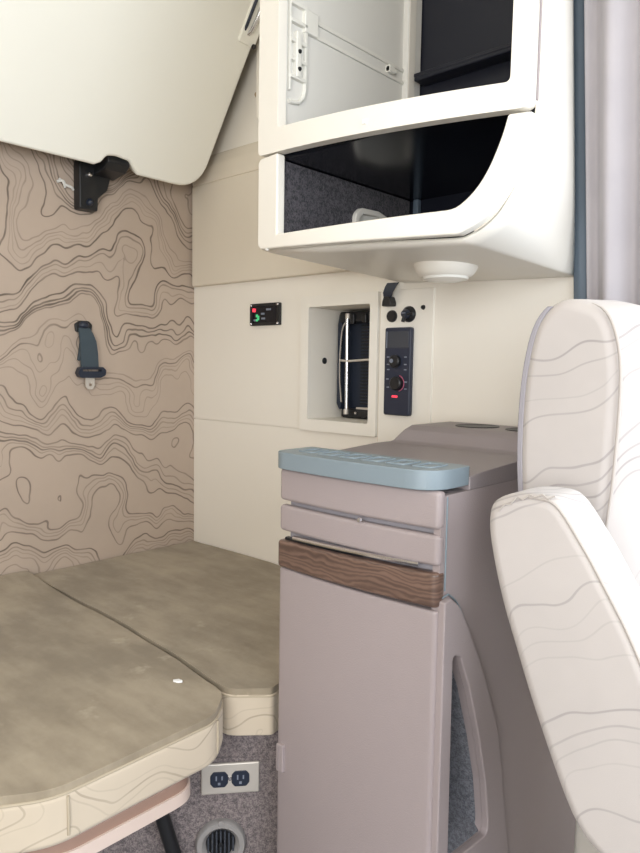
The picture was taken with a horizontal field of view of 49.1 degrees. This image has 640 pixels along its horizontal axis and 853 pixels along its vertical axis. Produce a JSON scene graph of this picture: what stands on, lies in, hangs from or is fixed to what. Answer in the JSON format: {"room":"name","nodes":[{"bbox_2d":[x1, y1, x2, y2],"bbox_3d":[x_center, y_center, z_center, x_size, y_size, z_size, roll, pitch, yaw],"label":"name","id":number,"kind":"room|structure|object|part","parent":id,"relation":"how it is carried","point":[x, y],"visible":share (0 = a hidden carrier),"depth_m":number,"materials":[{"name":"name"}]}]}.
{"room":"vehicle interior","nodes":[
{"label":"vehicle interior","id":0,"kind":"room"},
{"bbox_2d":[0,141,194,574],"bbox_3d":[-1.086,-0.102,1.436,0.060,2.500,2.610,5,6,42],"label":"wall","id":1,"kind":"structure","parent":0,"point":[106,470],"depth_m":1.90,"materials":[{"name":"fabric"}]},
{"bbox_2d":[74,321,105,388],"bbox_3d":[-0.617,-0.191,1.881,0.023,0.182,0.082,5,6,42],"label":"belt","id":2,"kind":"object","parent":1,"relation":"attached to","point":[87,356],"visible":1,"depth_m":1.87,"materials":[{"name":"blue fabric"}]},
{"bbox_2d":[194,44,599,852],"bbox_3d":[0.684,-0.056,1.222,2.850,2.500,0.050,5,6,42],"label":"wall","id":3,"kind":"structure","parent":0,"point":[247,377],"depth_m":1.93,"materials":[{"name":"beige plastic"}]},
{"bbox_2d":[256,34,259,120],"bbox_3d":[-0.108,-1.085,1.818,0.140,0.555,0.030,5,6,42],"label":"trim","id":4,"kind":"structure","parent":3,"relation":"attached to","point":[257,42],"depth_m":1.86,"materials":[{"name":"beige plastic"}]},
{"bbox_2d":[250,302,281,325],"bbox_3d":[-0.150,-0.308,1.923,0.116,0.060,0.012,5,6,42],"label":"display unit","id":5,"kind":"object","parent":3,"relation":"attached to","point":[262,314],"visible":1,"depth_m":1.92,"materials":[{"name":"black plastic"}]},
{"bbox_2d":[192,141,348,286],"bbox_3d":[-0.091,-0.584,1.847,0.775,0.377,0.015,5,6,42],"label":"wall panel","id":6,"kind":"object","parent":3,"relation":"attached to","point":[225,248],"depth_m":1.98,"materials":[{"name":"beige plastic"}]},
{"bbox_2d":[299,291,380,436],"bbox_3d":[0.097,-0.160,1.813,0.252,0.346,0.168,5,6,42],"label":"wall niche","id":7,"kind":"object","parent":3,"relation":"attached to","point":[319,411],"visible":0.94,"depth_m":1.82,"materials":[{"name":"beige plastic"}]},
{"bbox_2d":[337,311,369,418],"bbox_3d":[0.127,-0.161,1.835,0.181,0.282,0.079,5,6,42],"label":"rack","id":8,"kind":"object","parent":7,"relation":"in","point":[354,326],"visible":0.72,"depth_m":1.87,"materials":[{"name":"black plastic"}]},
{"bbox_3d":[0.059,-0.170,1.863,0.022,0.212,0.005,5,6,42],"label":"curved rod","id":9,"kind":"part","parent":8,"relation":"part of","materials":[{"name":"silver metal"}]},
{"bbox_3d":[0.067,-0.175,1.890,0.017,0.255,0.042,5,6,42],"label":"frame","id":10,"kind":"part","parent":8,"relation":"part of","materials":[{"name":"silver metal"}]},
{"bbox_3d":[0.071,-0.166,1.842,0.013,0.254,0.009,5,6,42],"label":"rod","id":11,"kind":"part","parent":8,"relation":"part of","materials":[{"name":"silver metal"}]},
{"bbox_3d":[0.145,-0.164,1.854,0.176,0.280,0.026,5,6,42],"label":"plate","id":12,"kind":"part","parent":8,"relation":"part of","materials":[{"name":"black plastic"}]},
{"bbox_2d":[377,287,434,441],"bbox_3d":[0.197,-0.131,1.624,0.150,0.368,0.006,5,6,42],"label":"control plate","id":13,"kind":"object","parent":3,"relation":"attached to","point":[389,427],"visible":0.47,"depth_m":1.60,"materials":[{"name":"cream plastic"},{"name":"black plastic"}]},
{"bbox_2d":[382,282,398,306],"bbox_3d":[0.165,-0.305,1.621,0.038,0.054,0.023,5,6,42],"label":"clip","id":14,"kind":"object","parent":13,"relation":"attached to","point":[388,300],"visible":1,"depth_m":1.62,"materials":[{"name":"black plastic"}]},
{"bbox_2d":[386,310,396,321],"bbox_3d":[0.166,-0.257,1.633,0.028,0.028,0.008,5,6,42],"label":"socket cover","id":15,"kind":"object","parent":13,"relation":"attached to","point":[391,316],"visible":1,"depth_m":1.63,"materials":[{"name":"black plastic"}]},
{"bbox_2d":[384,327,413,415],"bbox_3d":[0.178,-0.127,1.619,0.074,0.203,0.026,5,6,42],"label":"control panel","id":16,"kind":"object","parent":13,"relation":"attached to","point":[399,341],"visible":1,"depth_m":1.61,"materials":[{"name":"black plastic"}]},
{"bbox_2d":[401,306,415,321],"bbox_3d":[0.198,-0.256,1.595,0.040,0.038,0.022,5,6,42],"label":"switch","id":17,"kind":"object","parent":13,"relation":"attached to","point":[408,314],"visible":1,"depth_m":1.59,"materials":[{"name":"black plastic"}]},
{"bbox_3d":[0.194,-0.257,1.596,0.022,0.022,0.014,5,6,42],"label":"knob","id":18,"kind":"part","parent":17,"relation":"part of","materials":[{"name":"black plastic"}]},
{"bbox_3d":[0.198,-0.248,1.589,0.032,0.022,0.009,5,6,42],"label":"lever","id":19,"kind":"part","parent":17,"relation":"part of","materials":[{"name":"black plastic"}]},
{"bbox_2d":[258,0,574,282],"bbox_3d":[0.235,-0.794,1.222,0.533,1.022,0.476,5,6,42],"label":"upper cabinet","id":20,"kind":"object","parent":3,"relation":"attached to","point":[394,135],"visible":0.98,"depth_m":1.24,"materials":[{"name":"beige plastic"}]},
{"bbox_3d":[0.087,-0.721,1.389,0.007,0.007,0.286,5,6,42],"label":"track rail","id":21,"kind":"part","parent":20,"relation":"part of","materials":[{"name":"grey plastic"}]},
{"bbox_3d":[0.087,-0.746,1.387,0.007,0.007,0.286,5,6,42],"label":"track rail","id":22,"kind":"part","parent":20,"relation":"part of","materials":[{"name":"grey plastic"}]},
{"bbox_3d":[0.081,-0.374,1.100,0.528,0.182,0.040,5,6,42],"label":"frame","id":23,"kind":"part","parent":20,"relation":"part of","materials":[{"name":"beige plastic"}]},
{"bbox_3d":[0.090,-0.866,1.058,0.530,0.858,0.040,5,6,42],"label":"frame","id":24,"kind":"part","parent":20,"relation":"part of","materials":[{"name":"beige plastic"}]},
{"bbox_2d":[284,111,529,201],"bbox_3d":[0.231,-0.479,1.268,0.480,0.013,0.424,5,6,42],"label":"shelf","id":25,"kind":"object","parent":20,"relation":"attached to","point":[447,162],"depth_m":1.25,"materials":[{"name":"plastic"}]},
{"bbox_3d":[0.194,-0.913,1.476,0.008,0.810,0.026,5,6,42],"label":"corner post","id":26,"kind":"part","parent":20,"relation":"part of","materials":[{"name":"beige plastic"}]},
{"bbox_3d":[0.211,-0.424,1.535,0.014,0.142,0.014,5,6,42],"label":"cubby post","id":27,"kind":"part","parent":20,"relation":"part of","materials":[{"name":"plastic"}]},
{"bbox_2d":[414,261,477,282],"bbox_3d":[0.232,-0.287,1.293,0.118,0.041,0.118,5,6,42],"label":"dome lamp","id":28,"kind":"object","parent":20,"relation":"attached to","point":[431,271],"visible":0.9,"depth_m":1.25,"materials":[{"name":"beige plastic"}]},
{"bbox_3d":[0.325,-0.905,1.424,0.366,0.812,0.024,5,6,42],"label":"panel","id":29,"kind":"part","parent":20,"relation":"part of","materials":[{"name":"plastic"}]},
{"bbox_2d":[573,0,586,298],"bbox_3d":[0.490,-0.516,1.314,0.124,1.595,0.025,5,6,42],"label":"trim","id":30,"kind":"structure","parent":3,"relation":"attached to","point":[580,274],"depth_m":1.30,"materials":[{"name":"plastic"}]},
{"bbox_3d":[0.012,-1.278,0.355,2.970,0.060,2.610,5,6,42],"label":"ceiling","id":31,"kind":"structure","parent":0,"visible":0},
{"bbox_2d":[0,0,259,212],"bbox_3d":[-0.785,-0.905,1.247,0.522,0.769,1.698,5,6,42],"label":"bunk","id":32,"kind":"object","parent":31,"relation":"attached to","point":[151,85],"depth_m":1.69,"materials":[{"name":"white plastic"}]},
{"bbox_2d":[56,178,73,190],"bbox_3d":[-0.655,-0.624,1.803,0.012,0.027,0.048,5,6,42],"label":"cable tie","id":33,"kind":"object","parent":32,"relation":"attached to","point":[65,185],"visible":1,"depth_m":1.80,"materials":[{"name":"white plastic"}]},
{"bbox_3d":[-0.595,-0.639,1.852,0.032,0.144,0.106,5,6,42],"label":"plate","id":34,"kind":"part","parent":32,"relation":"part of","materials":[{"name":"black plastic"}]},
{"bbox_3d":[-0.569,-0.637,1.828,0.102,0.144,0.106,5,6,42],"label":"hinge bracket","id":35,"kind":"part","parent":32,"relation":"part of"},
{"bbox_3d":[-0.548,-0.679,1.834,0.084,0.048,0.064,5,6,42],"label":"arm","id":36,"kind":"part","parent":32,"relation":"part of","materials":[{"name":"black plastic"}]},
{"bbox_3d":[-0.153,-1.056,1.764,0.085,0.116,0.011,5,6,42],"label":"handle","id":37,"kind":"part","parent":32,"relation":"part of","materials":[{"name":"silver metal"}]},
{"bbox_2d":[584,0,639,304],"bbox_3d":[0.657,-0.647,1.091,0.567,1.220,0.053,5,6,42],"label":"curtain","id":38,"kind":"object","parent":31,"relation":"hanging from","point":[611,27],"visible":0.73,"depth_m":1.23,"materials":[{"name":"grey fabric"}]},
{"bbox_3d":[-0.030,1.272,0.569,2.970,0.060,2.610,5,6,42],"label":"floor","id":39,"kind":"structure","parent":0,"visible":0},
{"bbox_2d":[97,756,277,852],"bbox_3d":[-0.493,0.861,1.439,0.915,0.600,1.276,5,6,42],"label":"bunk base","id":40,"kind":"object","parent":39,"relation":"on","point":[255,812],"depth_m":1.24,"materials":[{"name":"grey carpet"}]},
{"bbox_2d":[25,777,189,852],"bbox_3d":[-0.785,0.548,1.095,0.890,0.038,0.825,5,6,42],"label":"pan","id":41,"kind":"object","parent":40,"relation":"on","point":[97,838],"visible":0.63,"depth_m":1.00,"materials":[{"name":"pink plastic"}]},
{"bbox_2d":[0,571,222,852],"bbox_3d":[-0.756,0.475,1.124,0.915,0.101,1.016,5,6,42],"label":"mattress","id":42,"kind":"object","parent":41,"relation":"on","point":[95,723],"visible":1,"depth_m":1.09,"materials":[{"name":"beige fabric"}]},
{"bbox_2d":[173,679,181,682],"bbox_3d":[-0.246,0.440,1.211,0.014,0.004,0.010,5,6,42],"label":"paper scrap","id":43,"kind":"object","parent":42,"relation":"on","point":[174,680],"visible":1,"depth_m":1.21,"materials":[{"name":"white paper"}]},
{"bbox_2d":[155,813,180,852],"bbox_3d":[-0.233,0.737,1.202,0.137,0.334,0.064,-1,5,-18],"label":"gas strut","id":44,"kind":"object","parent":40,"relation":"attached to","point":[165,827],"visible":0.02,"depth_m":1.19,"materials":[{"name":"black metal"}]},
{"bbox_2d":[195,818,245,852],"bbox_3d":[-0.175,0.734,1.235,0.088,0.090,0.016,0,5,-7],"label":"round vent","id":45,"kind":"object","parent":40,"relation":"attached to","point":[220,835],"visible":1,"depth_m":1.23,"materials":[{"name":"grey plastic"}]},
{"bbox_2d":[201,760,259,794],"bbox_3d":[-0.157,0.616,1.228,0.102,0.056,0.009,0,5,-8],"label":"power outlet","id":46,"kind":"object","parent":40,"relation":"attached to","point":[242,776],"visible":0.98,"depth_m":1.23,"materials":[{"name":"plastic"}]},
{"bbox_2d":[210,772,227,787],"bbox_3d":[-0.176,0.616,1.224,0.031,0.028,0.004,0,5,-8],"label":"receptacle","id":47,"kind":"object","parent":46,"relation":"attached to","point":[217,779],"depth_m":1.22,"materials":[{"name":"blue plastic"}]},
{"bbox_2d":[232,770,248,785],"bbox_3d":[-0.140,0.617,1.229,0.031,0.028,0.004,0,5,-8],"label":"receptacle","id":48,"kind":"object","parent":46,"relation":"attached to","point":[239,777],"depth_m":1.23,"materials":[{"name":"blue plastic"}]},
{"bbox_2d":[217,731,277,756],"bbox_3d":[-0.293,0.518,1.647,0.885,0.055,0.665,5,6,42],"label":"deck","id":49,"kind":"object","parent":40,"relation":"on","point":[254,745],"visible":0.06,"depth_m":1.24,"materials":[{"name":"grey carpet"}]},
{"bbox_2d":[34,541,281,735],"bbox_3d":[-0.257,0.443,1.679,0.909,0.087,0.588,5,6,42],"label":"mattress","id":50,"kind":"object","parent":49,"relation":"on","point":[214,610],"visible":0.56,"depth_m":1.57,"materials":[{"name":"beige fabric"}]},
{"bbox_2d":[276,421,575,852],"bbox_3d":[0.212,0.596,1.264,0.321,1.180,0.550,5,6,42],"label":"base cabinet","id":51,"kind":"object","parent":39,"relation":"on","point":[408,721],"visible":0.96,"depth_m":1.05,"materials":[{"name":"plastic"}]},
{"bbox_3d":[0.045,0.183,1.037,0.240,0.013,0.012,5,6,42],"label":"ledge trim","id":52,"kind":"part","parent":51,"relation":"part of","materials":[{"name":"silver metal"}]},
{"bbox_3d":[0.041,0.648,1.084,0.305,0.820,0.025,5,6,42],"label":"door","id":53,"kind":"part","parent":51,"relation":"part of","materials":[{"name":"beige plastic"}]},
{"bbox_3d":[0.049,0.157,1.042,0.305,0.042,0.025,5,6,42],"label":"drawer","id":54,"kind":"part","parent":51,"relation":"part of","materials":[{"name":"beige plastic"}]},
{"bbox_3d":[0.050,0.103,1.038,0.305,0.052,0.025,5,6,42],"label":"drawer","id":55,"kind":"part","parent":51,"relation":"part of","materials":[{"name":"beige plastic"}]},
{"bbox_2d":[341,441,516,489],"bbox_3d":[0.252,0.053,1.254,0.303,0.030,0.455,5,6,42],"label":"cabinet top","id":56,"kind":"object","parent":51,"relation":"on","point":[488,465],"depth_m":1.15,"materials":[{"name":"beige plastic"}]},
{"bbox_3d":[0.235,0.665,1.066,0.012,0.876,0.234,5,6,42],"label":"pocket frame","id":57,"kind":"part","parent":51,"relation":"part of","materials":[{"name":"beige plastic"}]},
{"bbox_3d":[0.327,0.616,1.178,0.011,1.077,0.525,5,6,42],"label":"panel","id":58,"kind":"part","parent":51,"relation":"part of","materials":[{"name":"beige plastic"}]},
{"bbox_2d":[490,299,639,852],"bbox_3d":[0.584,0.542,0.805,0.698,1.375,0.532,5,6,42],"label":"seat","id":59,"kind":"object","parent":39,"relation":"on","point":[566,544],"visible":1,"depth_m":0.75,"materials":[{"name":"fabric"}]},
{"bbox_3d":[0.293,0.260,0.746,0.229,0.374,0.080,5,6,42],"label":"armrest","id":60,"kind":"part","parent":59,"relation":"part of","materials":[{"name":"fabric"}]},
{"bbox_3d":[0.491,0.274,0.970,0.300,0.871,0.385,5,6,42],"label":"backrest","id":61,"kind":"part","parent":59,"relation":"part of","materials":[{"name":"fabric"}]}
]}

